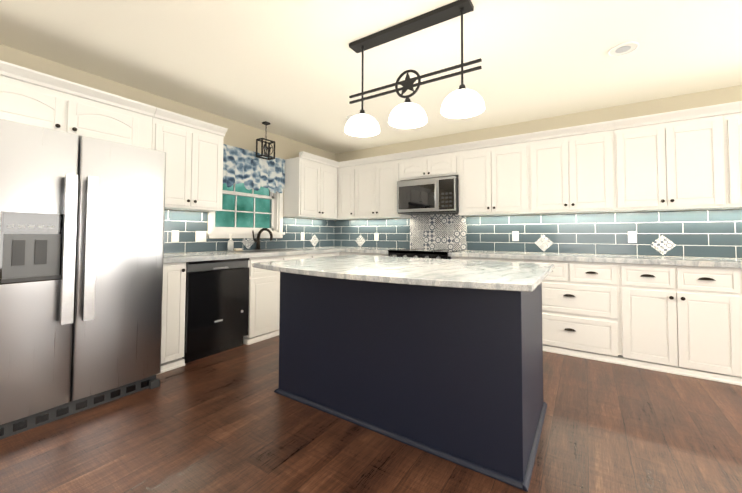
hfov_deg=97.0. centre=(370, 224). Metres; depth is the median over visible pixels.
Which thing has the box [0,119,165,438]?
refrigerator
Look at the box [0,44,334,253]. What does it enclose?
wall
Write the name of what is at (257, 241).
faucet
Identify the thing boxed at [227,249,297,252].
sink basin
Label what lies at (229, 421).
floor
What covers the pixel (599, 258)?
countertop
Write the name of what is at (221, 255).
countertop
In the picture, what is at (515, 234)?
outlet
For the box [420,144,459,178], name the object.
upper cabinet
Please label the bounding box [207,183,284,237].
window
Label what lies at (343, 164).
upper cabinet
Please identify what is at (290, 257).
base cabinet
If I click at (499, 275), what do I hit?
island countertop
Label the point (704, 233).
tile backsplash
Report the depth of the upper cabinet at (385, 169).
4.58 m
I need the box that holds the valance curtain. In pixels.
[223,144,284,192]
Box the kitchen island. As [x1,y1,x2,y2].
[274,272,546,491]
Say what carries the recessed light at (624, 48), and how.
in the ceiling
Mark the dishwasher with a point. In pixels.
(217, 308)
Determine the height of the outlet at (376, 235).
0.115 m
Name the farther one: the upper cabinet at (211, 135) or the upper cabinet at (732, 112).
the upper cabinet at (211, 135)
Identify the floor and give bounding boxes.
[0,335,741,492]
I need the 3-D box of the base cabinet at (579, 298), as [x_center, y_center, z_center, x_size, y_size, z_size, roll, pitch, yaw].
[2.040,0.804,3.350,0.901,0.886,0.598,-1,-2,33]
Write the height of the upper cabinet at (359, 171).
0.863 m
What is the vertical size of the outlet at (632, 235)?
0.115 m
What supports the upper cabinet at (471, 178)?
attached to the wall at (704, 98)
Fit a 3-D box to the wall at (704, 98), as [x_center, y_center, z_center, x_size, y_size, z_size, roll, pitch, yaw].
[2.636,0.007,3.456,7.640,2.490,0.160,-1,-2,33]
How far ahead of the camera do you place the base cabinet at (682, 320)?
2.62 m
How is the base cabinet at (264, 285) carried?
on the floor
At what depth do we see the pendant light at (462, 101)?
2.07 m
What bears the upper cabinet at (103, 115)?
attached to the wall at (241, 135)
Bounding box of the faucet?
[252,228,272,249]
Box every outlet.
[171,230,178,241]
[195,231,206,241]
[374,233,378,239]
[512,231,518,240]
[628,231,636,242]
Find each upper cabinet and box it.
[0,60,79,135]
[80,84,155,149]
[156,108,199,210]
[200,120,227,211]
[283,152,319,218]
[316,156,339,219]
[340,161,347,219]
[348,157,371,219]
[372,153,409,218]
[400,150,419,180]
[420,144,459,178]
[456,140,483,215]
[484,133,527,215]
[528,128,559,214]
[560,121,611,213]
[612,114,655,211]
[656,104,723,210]
[720,101,741,208]
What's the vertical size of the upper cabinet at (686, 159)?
0.863 m
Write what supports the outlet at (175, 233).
attached to the tile backsplash
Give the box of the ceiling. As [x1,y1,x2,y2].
[0,0,741,153]
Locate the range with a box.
[388,248,464,258]
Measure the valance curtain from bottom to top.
0.501 m
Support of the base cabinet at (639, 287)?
on the floor
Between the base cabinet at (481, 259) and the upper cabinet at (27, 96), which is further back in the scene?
the base cabinet at (481, 259)
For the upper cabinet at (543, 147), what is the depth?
3.50 m
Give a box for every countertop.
[163,247,354,263]
[252,255,554,291]
[341,247,397,253]
[448,250,741,267]
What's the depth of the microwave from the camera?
4.13 m
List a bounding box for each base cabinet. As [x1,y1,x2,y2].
[156,262,185,374]
[243,256,287,344]
[288,254,315,259]
[316,252,339,257]
[360,253,387,255]
[451,257,479,259]
[480,258,515,261]
[516,259,619,363]
[616,263,667,372]
[664,265,731,383]
[728,268,741,385]
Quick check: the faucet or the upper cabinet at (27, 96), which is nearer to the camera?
the upper cabinet at (27, 96)
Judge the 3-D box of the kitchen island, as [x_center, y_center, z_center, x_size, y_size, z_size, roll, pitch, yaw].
[0.240,0.752,2.275,1.653,0.901,0.879,-1,-2,33]
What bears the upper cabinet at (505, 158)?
attached to the wall at (704, 98)
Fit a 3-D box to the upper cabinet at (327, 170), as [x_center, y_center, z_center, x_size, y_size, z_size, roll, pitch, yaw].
[-0.734,-0.521,4.923,0.383,0.863,0.468,-1,-2,33]
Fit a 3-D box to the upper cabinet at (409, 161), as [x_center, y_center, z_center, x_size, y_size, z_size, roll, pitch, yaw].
[0.667,-0.779,4.474,0.463,0.363,0.318,-1,-2,33]
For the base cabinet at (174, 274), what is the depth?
2.75 m
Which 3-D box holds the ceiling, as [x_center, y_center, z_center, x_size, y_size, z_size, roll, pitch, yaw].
[0.727,-1.367,0.756,7.840,0.060,6.930,-1,-2,33]
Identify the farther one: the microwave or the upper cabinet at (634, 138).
the microwave
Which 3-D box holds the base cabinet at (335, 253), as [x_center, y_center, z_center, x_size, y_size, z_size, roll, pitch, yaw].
[-0.860,0.829,4.499,0.597,0.886,0.651,-1,-2,33]
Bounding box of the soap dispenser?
[227,234,233,250]
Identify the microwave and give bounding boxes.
[397,176,458,214]
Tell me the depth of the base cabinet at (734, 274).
2.51 m
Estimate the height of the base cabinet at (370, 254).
0.886 m
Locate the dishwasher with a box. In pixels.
[182,258,249,362]
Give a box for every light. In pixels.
[256,121,274,159]
[345,0,484,136]
[607,41,638,56]
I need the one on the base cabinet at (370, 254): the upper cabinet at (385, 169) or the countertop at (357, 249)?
the countertop at (357, 249)
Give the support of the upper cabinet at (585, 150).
attached to the wall at (704, 98)
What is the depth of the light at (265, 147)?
3.96 m
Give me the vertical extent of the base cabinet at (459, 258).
0.886 m
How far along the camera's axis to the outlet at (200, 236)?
3.55 m
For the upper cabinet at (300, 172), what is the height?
0.863 m
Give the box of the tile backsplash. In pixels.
[164,209,741,257]
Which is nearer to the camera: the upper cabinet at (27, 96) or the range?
the upper cabinet at (27, 96)
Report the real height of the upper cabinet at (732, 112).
0.863 m
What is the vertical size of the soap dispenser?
0.197 m
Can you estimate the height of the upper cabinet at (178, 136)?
0.863 m
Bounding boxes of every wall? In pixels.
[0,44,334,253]
[335,85,741,258]

